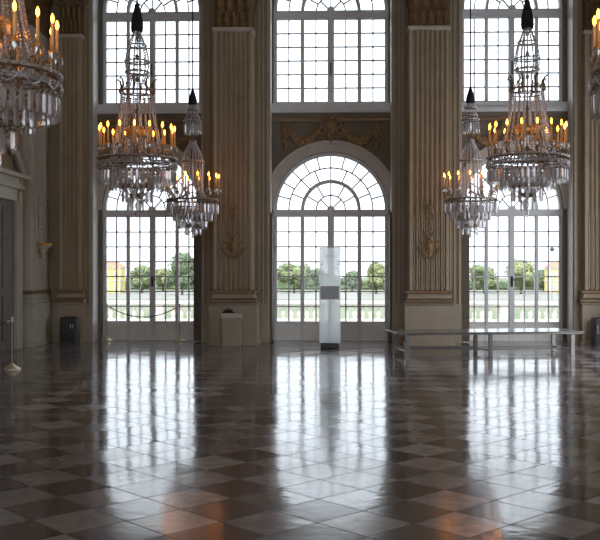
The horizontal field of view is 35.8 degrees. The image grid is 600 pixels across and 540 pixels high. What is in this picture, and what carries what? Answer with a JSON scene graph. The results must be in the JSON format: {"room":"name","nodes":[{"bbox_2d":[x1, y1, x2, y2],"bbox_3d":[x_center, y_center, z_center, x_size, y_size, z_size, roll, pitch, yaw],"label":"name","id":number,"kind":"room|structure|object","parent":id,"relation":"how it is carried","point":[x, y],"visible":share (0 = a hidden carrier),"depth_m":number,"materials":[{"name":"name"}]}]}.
{"room":"historic interior","nodes":[
{"label":"historic interior","id":0,"kind":"room"},
{"bbox_2d":[0,0,22,290],"bbox_3d":[-6.358,-3.900,7.715,0.300,11.000,26.000,0,0,2],"label":"wall","id":1,"kind":"structure","parent":0,"point":[8,161],"depth_m":18.88,"materials":[{"name":"beige paint"}]},
{"bbox_2d":[0,138,30,351],"bbox_3d":[-5.743,-0.485,18.110,0.240,4.170,2.340,0,0,2],"label":"door","id":2,"kind":"structure","parent":1,"relation":"in","point":[11,182],"depth_m":18.62,"materials":[{"name":"painted wood"}]},
{"bbox_2d":[22,0,53,346],"bbox_3d":[-5.564,-2.400,20.015,0.468,8.000,1.359,0,0,2],"label":"trim","id":3,"kind":"structure","parent":1,"relation":"attached to","point":[36,298],"depth_m":19.72,"materials":[{"name":"stone"}]},
{"bbox_2d":[0,340,599,539],"bbox_3d":[0.275,1.660,8.295,12.920,0.120,26.600,0,0,2],"label":"floor","id":4,"kind":"structure","parent":0,"point":[116,439],"depth_m":8.63,"materials":[{"name":"stone"}]},
{"bbox_2d":[3,317,20,370],"bbox_3d":[-4.618,1.175,14.911,0.280,0.850,0.280,0,0,2],"label":"stanchion","id":5,"kind":"object","parent":4,"relation":"on","point":[11,367],"visible":1,"depth_m":14.90,"materials":[{"name":"gold metal"}]},
{"bbox_2d":[60,316,79,343],"bbox_3d":[-4.998,1.306,20.195,0.390,0.588,0.264,0,0,2],"label":"bin","id":6,"kind":"object","parent":4,"relation":"on","point":[69,325],"depth_m":20.07,"materials":[{"name":"grey plastic"}]},
{"bbox_2d":[101,303,112,341],"bbox_3d":[-4.330,1.175,20.875,0.280,0.850,0.280,0,0,2],"label":"stanchion","id":7,"kind":"object","parent":4,"relation":"on","point":[106,339],"visible":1,"depth_m":20.85,"materials":[{"name":"gold metal"}]},
{"bbox_2d":[108,306,177,317],"bbox_3d":[-3.513,0.934,20.848,1.591,0.265,0.032,0,0,2],"label":"rope","id":8,"kind":"object","parent":7,"relation":"hanging from","point":[108,306],"visible":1,"depth_m":20.84,"materials":[{"name":"black fabric"}]},
{"bbox_2d":[173,303,185,341],"bbox_3d":[-2.696,1.175,20.821,0.280,0.850,0.280,0,0,2],"label":"stanchion","id":9,"kind":"object","parent":4,"relation":"on","point":[179,339],"visible":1,"depth_m":20.80,"materials":[{"name":"gold metal"}]},
{"bbox_2d":[220,313,242,345],"bbox_3d":[-1.449,1.255,19.654,0.450,0.690,0.230,0,0,2],"label":"base cabinet","id":10,"kind":"object","parent":4,"relation":"on","point":[230,322],"visible":1,"depth_m":19.55,"materials":[{"name":"stone"}]},
{"bbox_2d":[222,308,233,312],"bbox_3d":[-1.514,0.856,19.656,0.250,0.106,0.160,0,0,2],"label":"case","id":11,"kind":"object","parent":10,"relation":"on","point":[227,310],"visible":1,"depth_m":19.61,"materials":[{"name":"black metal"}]},
{"bbox_2d":[319,248,340,347],"bbox_3d":[0.613,0.570,19.090,0.436,2.060,0.200,0,0,2],"label":"information stele","id":12,"kind":"object","parent":4,"relation":"on","point":[329,258],"visible":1,"depth_m":19.05,"materials":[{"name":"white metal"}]},
{"bbox_2d":[385,328,583,357],"bbox_3d":[3.477,1.373,17.643,3.580,0.455,1.000,0,0,-7],"label":"bench","id":13,"kind":"object","parent":4,"relation":"on","point":[504,331],"visible":1,"depth_m":17.55,"materials":[{"name":"grey metal"}]},
{"bbox_2d":[591,317,599,345],"bbox_3d":[6.426,1.306,19.816,0.390,0.588,0.264,0,0,2],"label":"bin","id":14,"kind":"object","parent":4,"relation":"on","point":[595,322],"depth_m":19.70,"materials":[{"name":"grey plastic"}]},
{"bbox_2d":[48,0,582,341],"bbox_3d":[0.698,-3.900,21.038,13.520,11.000,1.100,0,0,2],"label":"wall","id":15,"kind":"structure","parent":0,"point":[382,153],"depth_m":20.58,"materials":[{"name":"beige paint"}]},
{"bbox_2d":[54,0,87,342],"bbox_3d":[-5.043,-2.850,20.518,0.990,8.900,0.700,0,0,2],"label":"trim","id":16,"kind":"structure","parent":15,"relation":"attached to","point":[71,300],"depth_m":20.44,"materials":[{"name":"stone"}]},
{"bbox_2d":[93,0,201,341],"bbox_3d":[-3.385,-2.850,21.024,2.438,8.900,0.740,0,0,2],"label":"door","id":17,"kind":"structure","parent":15,"relation":"in","point":[152,329],"depth_m":21.25,"materials":[{"name":"white paint"}]},
{"bbox_2d":[97,104,200,209],"bbox_3d":[-3.384,-2.565,21.057,2.428,2.390,0.187,0,0,2],"label":"trim","id":18,"kind":"structure","parent":15,"relation":"attached to","point":[165,113],"depth_m":21.05,"materials":[{"name":"stone"}]},
{"bbox_2d":[102,0,200,103],"bbox_3d":[-3.376,-5.485,21.294,2.302,3.450,0.200,0,0,2],"label":"window","id":19,"kind":"structure","parent":15,"relation":"in","point":[151,16],"depth_m":21.27,"materials":[{"name":"white paint"}]},
{"bbox_2d":[194,213,201,340],"bbox_3d":[-2.265,0.155,20.811,0.180,2.830,0.390,0,0,2],"label":"shutter","id":20,"kind":"object","parent":15,"relation":"attached to","point":[197,239],"depth_m":20.62,"materials":[{"name":"wood"}]},
{"bbox_2d":[207,0,260,344],"bbox_3d":[-1.422,-2.850,20.173,1.350,8.900,1.150,0,0,2],"label":"pilaster","id":21,"kind":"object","parent":15,"relation":"attached to","point":[233,30],"depth_m":19.88,"materials":[{"name":"stone"}]},
{"bbox_2d":[270,213,272,340],"bbox_3d":[-0.630,0.155,20.757,0.045,2.830,0.390,0,0,2],"label":"shutter","id":22,"kind":"object","parent":15,"relation":"attached to","point":[271,215],"depth_m":20.57,"materials":[{"name":"wood"}]},
{"bbox_2d":[52,304,579,342],"bbox_3d":[0.679,1.175,20.459,12.920,0.850,0.060,0,0,2],"label":"baseboard","id":23,"kind":"structure","parent":15,"relation":"attached to","point":[264,309],"depth_m":20.49,"materials":[{"name":"stone"}]},
{"bbox_2d":[270,0,391,340],"bbox_3d":[0.693,-2.850,20.889,2.686,8.900,0.740,0,0,2],"label":"door","id":24,"kind":"structure","parent":15,"relation":"in","point":[358,330],"depth_m":21.12,"materials":[{"name":"white paint"}]},
{"bbox_2d":[272,103,389,208],"bbox_3d":[0.694,-2.565,20.922,2.676,2.390,0.187,0,0,2],"label":"trim","id":25,"kind":"structure","parent":15,"relation":"attached to","point":[330,113],"depth_m":20.92,"materials":[{"name":"stone"}]},
{"bbox_2d":[274,0,387,102],"bbox_3d":[0.702,-5.485,21.158,2.640,3.450,0.200,0,0,2],"label":"window","id":26,"kind":"structure","parent":15,"relation":"in","point":[330,14],"depth_m":21.13,"materials":[{"name":"white paint"}]},
{"bbox_2d":[85,0,581,303],"bbox_3d":[0.679,-4.325,20.471,11.110,10.150,0.035,0,0,2],"label":"trim","id":27,"kind":"structure","parent":15,"relation":"attached to","point":[90,1],"depth_m":20.50,"materials":[{"name":"beige stone"}]},
{"bbox_2d":[389,213,391,340],"bbox_3d":[2.004,0.155,20.670,0.045,2.830,0.390,0,0,2],"label":"shutter","id":28,"kind":"object","parent":15,"relation":"attached to","point":[390,214],"depth_m":20.48,"materials":[{"name":"grey wood"}]},
{"bbox_2d":[401,0,454,345],"bbox_3d":[2.756,-2.850,20.035,1.350,8.900,1.150,0,0,2],"label":"pilaster","id":29,"kind":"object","parent":15,"relation":"attached to","point":[428,303],"depth_m":19.73,"materials":[{"name":"stone"}]},
{"bbox_2d":[461,228,469,340],"bbox_3d":[3.639,0.155,20.616,0.180,2.830,0.390,0,0,2],"label":"shutter","id":30,"kind":"object","parent":15,"relation":"attached to","point":[465,239],"depth_m":20.43,"materials":[{"name":"grey wood"}]},
{"bbox_2d":[462,0,562,101],"bbox_3d":[4.780,-5.485,21.023,2.302,3.450,0.200,0,0,2],"label":"window","id":31,"kind":"structure","parent":15,"relation":"in","point":[511,13],"depth_m":21.00,"materials":[{"name":"white paint"}]},
{"bbox_2d":[462,102,568,208],"bbox_3d":[4.772,-2.565,20.787,2.428,2.390,0.187,0,0,2],"label":"trim","id":32,"kind":"structure","parent":15,"relation":"attached to","point":[486,111],"depth_m":20.78,"materials":[{"name":"stone"}]},
{"bbox_2d":[461,0,572,341],"bbox_3d":[4.771,-2.850,20.753,2.438,8.900,0.740,0,0,2],"label":"door","id":33,"kind":"structure","parent":15,"relation":"in","point":[511,212],"depth_m":20.97,"materials":[{"name":"white paint"}]},
{"bbox_2d":[578,0,599,343],"bbox_3d":[6.391,-2.850,20.139,0.990,8.900,0.700,0,0,2],"label":"trim","id":34,"kind":"structure","parent":15,"relation":"attached to","point":[589,300],"depth_m":20.09,"materials":[{"name":"stone"}]},
{"bbox_3d":[0.267,-9.550,8.046,13.520,0.300,27.100,0,0,2],"label":"ceiling","id":35,"kind":"structure","parent":0,"visible":0},
{"bbox_2d":[0,0,63,165],"bbox_3d":[-2.498,-5.065,7.487,1.154,8.670,1.154,0,0,1],"label":"crystal chandelier","id":36,"kind":"object","parent":35,"relation":"hanging from","point":[40,108],"visible":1,"depth_m":7.34,"materials":[{"name":"clear glass"}]},
{"bbox_2d":[0,14,12,37],"bbox_3d":[-2.498,-1.965,7.487,0.360,0.130,0.352,0,0,15],"label":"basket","id":37,"kind":"object","parent":36,"relation":"on","point":[9,22],"depth_m":7.45,"materials":[{"name":"gold metal"}]},
{"bbox_2d":[12,1,16,33],"bbox_3d":[-2.172,-1.909,7.075,0.030,0.278,0.031,0,0,2],"label":"candle","id":38,"kind":"object","parent":36,"relation":"on","point":[14,6],"depth_m":7.06,"materials":[{"name":"wax"}]},
{"bbox_2d":[0,61,60,94],"bbox_3d":[-2.498,-1.537,7.487,1.110,0.065,1.110,0,0,15],"label":"ring","id":39,"kind":"object","parent":36,"relation":"on","point":[57,75],"depth_m":7.22,"materials":[{"name":"silver metal"}]},
{"bbox_2d":[36,7,39,38],"bbox_3d":[-2.039,-1.909,7.231,0.031,0.278,0.031,0,0,2],"label":"candle","id":40,"kind":"object","parent":36,"relation":"on","point":[37,10],"depth_m":7.22,"materials":[{"name":"wax"}]},
{"bbox_2d":[51,13,53,44],"bbox_3d":[-1.977,-1.909,7.426,0.031,0.278,0.030,0,0,2],"label":"candle","id":41,"kind":"object","parent":36,"relation":"on","point":[52,16],"depth_m":7.41,"materials":[{"name":"wax"}]},
{"bbox_2d":[55,21,58,51],"bbox_3d":[-1.993,-1.909,7.630,0.030,0.278,0.031,0,0,2],"label":"candle","id":42,"kind":"object","parent":36,"relation":"on","point":[57,24],"depth_m":7.62,"materials":[{"name":"wax"}]},
{"bbox_2d":[95,0,177,217],"bbox_3d":[-2.309,-5.065,13.184,1.154,8.670,1.154,0,0,11],"label":"crystal chandelier","id":43,"kind":"object","parent":35,"relation":"hanging from","point":[111,175],"visible":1,"depth_m":13.03,"materials":[{"name":"glass"}]},
{"bbox_2d":[98,125,99,142],"bbox_3d":[-2.831,-1.909,13.129,0.031,0.278,0.030,0,0,2],"label":"candle","id":44,"kind":"object","parent":43,"relation":"on","point":[99,125],"depth_m":13.12,"materials":[{"name":"wax"}]},
{"bbox_2d":[100,123,101,140],"bbox_3d":[-2.771,-1.909,12.934,0.031,0.278,0.030,0,0,2],"label":"candle","id":45,"kind":"object","parent":43,"relation":"on","point":[100,123],"depth_m":12.92,"materials":[{"name":"wax"}]},
{"bbox_2d":[103,127,104,143],"bbox_3d":[-2.812,-1.909,13.333,0.030,0.278,0.031,0,0,2],"label":"candle","id":46,"kind":"object","parent":43,"relation":"on","point":[103,127],"depth_m":13.32,"materials":[{"name":"wax"}]},
{"bbox_2d":[107,121,108,138],"bbox_3d":[-2.640,-1.909,12.776,0.030,0.278,0.031,0,0,2],"label":"candle","id":47,"kind":"object","parent":43,"relation":"on","point":[107,121],"depth_m":12.77,"materials":[{"name":"wax"}]},
{"bbox_2d":[119,120,120,138],"bbox_3d":[-2.458,-1.909,12.681,0.031,0.278,0.030,0,0,2],"label":"candle","id":48,"kind":"object","parent":43,"relation":"on","point":[119,120],"depth_m":12.67,"materials":[{"name":"wax"}]},
{"bbox_2d":[133,120,134,137],"bbox_3d":[-2.255,-1.909,12.662,0.030,0.278,0.031,0,0,2],"label":"candle","id":49,"kind":"object","parent":43,"relation":"on","point":[134,120],"depth_m":12.65,"materials":[{"name":"wax"}]},
{"bbox_2d":[125,125,147,136],"bbox_3d":[-2.309,-1.965,13.184,0.360,0.130,0.352,0,0,2],"label":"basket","id":50,"kind":"object","parent":43,"relation":"on","point":[129,131],"depth_m":13.06,"materials":[{"name":"gold metal"}]},
{"bbox_2d":[148,120,150,138],"bbox_3d":[-2.059,-1.909,12.722,0.030,0.278,0.031,0,0,2],"label":"candle","id":51,"kind":"object","parent":43,"relation":"on","point":[149,123],"depth_m":12.71,"materials":[{"name":"wax"}]},
{"bbox_2d":[161,122,162,139],"bbox_3d":[-1.901,-1.909,12.853,0.031,0.278,0.030,0,0,2],"label":"candle","id":52,"kind":"object","parent":43,"relation":"on","point":[162,122],"depth_m":12.84,"materials":[{"name":"wax"}]},
{"bbox_2d":[170,124,171,141],"bbox_3d":[-1.806,-1.909,13.034,0.030,0.278,0.031,0,0,2],"label":"candle","id":53,"kind":"object","parent":43,"relation":"on","point":[171,124],"depth_m":13.02,"materials":[{"name":"wax"}]},
{"bbox_2d":[164,0,220,238],"bbox_3d":[-2.133,-5.010,18.481,1.107,8.780,1.134,0,0,-43],"label":"crystal chandelier","id":54,"kind":"object","parent":35,"relation":"hanging from","point":[178,212],"visible":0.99,"depth_m":18.33,"materials":[{"name":"glass"}]},
{"bbox_2d":[442,0,498,237],"bbox_3d":[3.353,-5.010,18.299,1.134,8.780,1.107,0,0,24],"label":"crystal chandelier","id":55,"kind":"object","parent":35,"relation":"hanging from","point":[469,218],"visible":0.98,"depth_m":18.14,"materials":[{"name":"clear glass"}]},
{"bbox_2d":[485,0,569,217],"bbox_3d":[3.178,-5.065,13.002,1.154,8.670,1.154,0,0,-6],"label":"crystal chandelier","id":56,"kind":"object","parent":35,"relation":"hanging from","point":[536,178],"visible":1,"depth_m":12.84,"materials":[{"name":"clear glass"}]},
{"bbox_2d":[489,124,490,141],"bbox_3d":[2.653,-1.909,12.996,0.031,0.278,0.030,0,0,2],"label":"candle","id":57,"kind":"object","parent":56,"relation":"on","point":[489,124],"depth_m":12.98,"materials":[{"name":"wax"}]},
{"bbox_2d":[495,122,496,139],"bbox_3d":[2.695,-1.909,12.795,0.030,0.278,0.031,0,0,2],"label":"candle","id":58,"kind":"object","parent":56,"relation":"on","point":[495,122],"depth_m":12.79,"materials":[{"name":"wax"}]},
{"bbox_2d":[506,120,507,137],"bbox_3d":[2.811,-1.909,12.626,0.030,0.278,0.031,0,0,2],"label":"candle","id":59,"kind":"object","parent":56,"relation":"on","point":[506,120],"depth_m":12.62,"materials":[{"name":"wax"}]},
{"bbox_2d":[521,118,522,136],"bbox_3d":[2.982,-1.909,12.514,0.031,0.278,0.030,0,0,2],"label":"candle","id":60,"kind":"object","parent":56,"relation":"on","point":[521,118],"depth_m":12.50,"materials":[{"name":"wax"}]},
{"bbox_2d":[514,123,540,135],"bbox_3d":[3.178,-1.965,13.002,0.360,0.130,0.352,0,0,-15],"label":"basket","id":61,"kind":"object","parent":56,"relation":"on","point":[528,132],"depth_m":12.87,"materials":[{"name":"gold metal"}]},
{"bbox_2d":[487,153,567,166],"bbox_3d":[3.178,-1.537,13.002,1.110,0.065,1.110,0,0,-15],"label":"ring","id":62,"kind":"object","parent":56,"relation":"on","point":[499,157],"depth_m":12.62,"materials":[{"name":"silver metal"}]},
{"bbox_2d":[536,117,537,135],"bbox_3d":[3.184,-1.909,12.477,0.030,0.278,0.031,0,0,2],"label":"candle","id":63,"kind":"object","parent":56,"relation":"on","point":[537,117],"depth_m":12.47,"materials":[{"name":"wax"}]},
{"bbox_2d":[550,118,551,136],"bbox_3d":[3.384,-1.909,12.519,0.031,0.278,0.030,0,0,2],"label":"candle","id":64,"kind":"object","parent":56,"relation":"on","point":[551,118],"depth_m":12.51,"materials":[{"name":"wax"}]},
{"bbox_2d":[557,126,558,143],"bbox_3d":[3.660,-1.909,13.208,0.030,0.278,0.031,0,0,2],"label":"candle","id":65,"kind":"object","parent":56,"relation":"on","point":[557,126],"depth_m":13.20,"materials":[{"name":"wax"}]},
{"bbox_2d":[560,119,562,137],"bbox_3d":[3.553,-1.909,12.635,0.031,0.278,0.030,0,0,2],"label":"candle","id":66,"kind":"object","parent":56,"relation":"on","point":[561,122],"depth_m":12.62,"materials":[{"name":"wax"}]},
{"bbox_2d":[565,122,566,139],"bbox_3d":[3.665,-1.909,12.806,0.030,0.278,0.031,0,0,2],"label":"candle","id":67,"kind":"object","parent":56,"relation":"on","point":[565,122],"depth_m":12.80,"materials":[{"name":"wax"}]},
{"bbox_2d":[588,9,599,122],"bbox_3d":[2.864,-5.065,7.309,1.154,8.670,1.154,0,0,-7],"label":"crystal chandelier","id":68,"kind":"object","parent":35,"relation":"hanging from","point":[594,56],"visible":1,"depth_m":7.30,"materials":[{"name":"clear glass"}]},
{"bbox_2d":[592,16,595,46],"bbox_3d":[2.373,-1.909,7.496,0.030,0.278,0.031,0,0,2],"label":"candle","id":69,"kind":"object","parent":68,"relation":"on","point":[594,18],"depth_m":7.48,"materials":[{"name":"wax"}]},
{"bbox_2d":[591,68,599,85],"bbox_3d":[2.864,-1.537,7.309,1.110,0.065,1.110,0,0,6],"label":"ring","id":70,"kind":"object","parent":68,"relation":"on","point":[594,71],"depth_m":7.28,"materials":[{"name":"silver metal"}]},
{"bbox_2d":[596,9,599,40],"bbox_3d":[2.339,-1.909,7.294,0.031,0.278,0.030,0,0,2],"label":"candle","id":71,"kind":"object","parent":68,"relation":"on","point":[598,12],"depth_m":7.28,"materials":[{"name":"wax"}]},
{"label":"outside","id":72,"kind":"structure","parent":0,"visible":0},
{"bbox_2d":[107,278,557,318],"bbox_3d":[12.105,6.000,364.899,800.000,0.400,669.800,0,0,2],"label":"ground","id":73,"kind":"structure","parent":72,"point":[122,309],"depth_m":136.55,"materials":[{"name":"green plant"}]},
{"bbox_2d":[156,268,171,290],"bbox_3d":[-38.356,2.559,255.819,8.078,6.523,7.797,0,0,2],"label":"tree","id":74,"kind":"object","parent":73,"relation":"on","point":[159,272],"visible":0.54,"depth_m":253.25,"materials":[{"name":"green plant"}]},
{"bbox_2d":[308,268,318,287],"bbox_3d":[4.337,2.611,254.518,6.832,6.418,5.204,0,0,2],"label":"tree","id":75,"kind":"object","parent":73,"relation":"on","point":[312,273],"visible":0.48,"depth_m":252.85,"materials":[{"name":"green plant"}]},
{"bbox_2d":[107,292,557,299],"bbox_3d":[7.261,5.810,218.880,320.000,0.080,74.000,0,0,2],"label":"gravel path","id":76,"kind":"structure","parent":73,"relation":"on","point":[133,295],"depth_m":210.41,"materials":[{"name":"beige gravel"}]},
{"bbox_2d":[107,262,125,292],"bbox_3d":[-49.631,1.800,236.776,9.630,8.000,6.600,0,0,2],"label":"pavilion","id":77,"kind":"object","parent":76,"relation":"on","point":[111,266],"visible":0.28,"depth_m":233.71,"materials":[{"name":"paint"}]},
{"bbox_2d":[130,264,149,292],"bbox_3d":[-39.823,2.137,233.744,6.804,7.361,6.313,0,0,2],"label":"tree","id":78,"kind":"object","parent":76,"relation":"on","point":[145,270],"visible":0.76,"depth_m":231.83,"materials":[{"name":"green plant"}]},
{"bbox_2d":[164,252,193,294],"bbox_3d":[-27.233,0.604,217.285,9.291,10.416,7.930,0,0,2],"label":"tree","id":79,"kind":"object","parent":76,"relation":"on","point":[183,266],"visible":0.61,"depth_m":215.25,"materials":[{"name":"green plant"}]},
{"bbox_2d":[277,262,312,292],"bbox_3d":[-1.540,1.921,232.233,9.485,7.791,7.967,0,0,2],"label":"tree","id":80,"kind":"object","parent":76,"relation":"on","point":[295,270],"visible":0.73,"depth_m":230.36,"materials":[{"name":"green plant"}]},
{"bbox_2d":[365,262,384,293],"bbox_3d":[19.026,1.853,226.340,6.706,7.926,7.019,0,0,2],"label":"tree","id":81,"kind":"object","parent":76,"relation":"on","point":[379,269],"visible":0.79,"depth_m":223.85,"materials":[{"name":"green plant"}]},
{"bbox_2d":[470,264,496,292],"bbox_3d":[45.425,2.141,231.350,7.564,7.354,8.347,0,0,2],"label":"tree","id":82,"kind":"object","parent":76,"relation":"on","point":[479,269],"visible":0.7,"depth_m":229.02,"materials":[{"name":"green plant"}]},
{"bbox_2d":[504,258,543,293],"bbox_3d":[53.970,1.483,224.973,9.473,8.663,9.038,0,0,2],"label":"tree","id":83,"kind":"object","parent":76,"relation":"on","point":[529,269],"visible":0.62,"depth_m":223.00,"materials":[{"name":"green plant"}]},
{"bbox_2d":[543,262,557,292],"bbox_3d":[66.430,1.800,232.926,9.630,8.000,6.600,0,0,2],"label":"pavilion","id":84,"kind":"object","parent":76,"relation":"on","point":[555,264],"visible":0.16,"depth_m":230.03,"materials":[{"name":"paint"}]},
{"bbox_2d":[125,280,542,289],"bbox_3d":[9.109,4.480,275.834,150.113,2.943,2.963,0,0,2],"label":"clipped hedge","id":85,"kind":"object","parent":73,"relation":"on","point":[503,285],"visible":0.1,"depth_m":274.77,"materials":[{"name":"green plant"}]},
{"bbox_2d":[341,270,363,290],"bbox_3d":[14.188,2.888,254.323,6.806,5.869,5.669,0,0,2],"label":"tree","id":86,"kind":"object","parent":73,"relation":"on","point":[352,281],"visible":0.73,"depth_m":252.57,"materials":[{"name":"green plant"}]},
{"bbox_2d":[538,269,543,290],"bbox_3d":[67.591,2.737,258.042,5.526,6.168,5.843,0,0,2],"label":"tree","id":87,"kind":"object","parent":73,"relation":"on","point":[540,272],"visible":0.31,"depth_m":256.49,"materials":[{"name":"green plant"}]},
{"bbox_2d":[550,247,553,314],"bbox_3d":[32.244,1.375,118.996,0.600,8.850,0.600,0,0,2],"label":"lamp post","id":88,"kind":"object","parent":73,"relation":"on","point":[551,248],"visible":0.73,"depth_m":118.96,"materials":[{"name":"grey metal"}]},
{"bbox_3d":[0.859,3.780,25.886,50.000,4.240,8.600,0,0,2],"label":"terrace","id":89,"kind":"object","parent":73,"relation":"on","visible":0},
{"bbox_2d":[107,301,557,321],"bbox_3d":[0.975,1.320,29.381,19.000,0.680,0.385,0,0,2],"label":"stone balustrade","id":90,"kind":"object","parent":89,"relation":"on","point":[503,311],"visible":0.41,"depth_m":29.28,"materials":[{"name":"white stone"}]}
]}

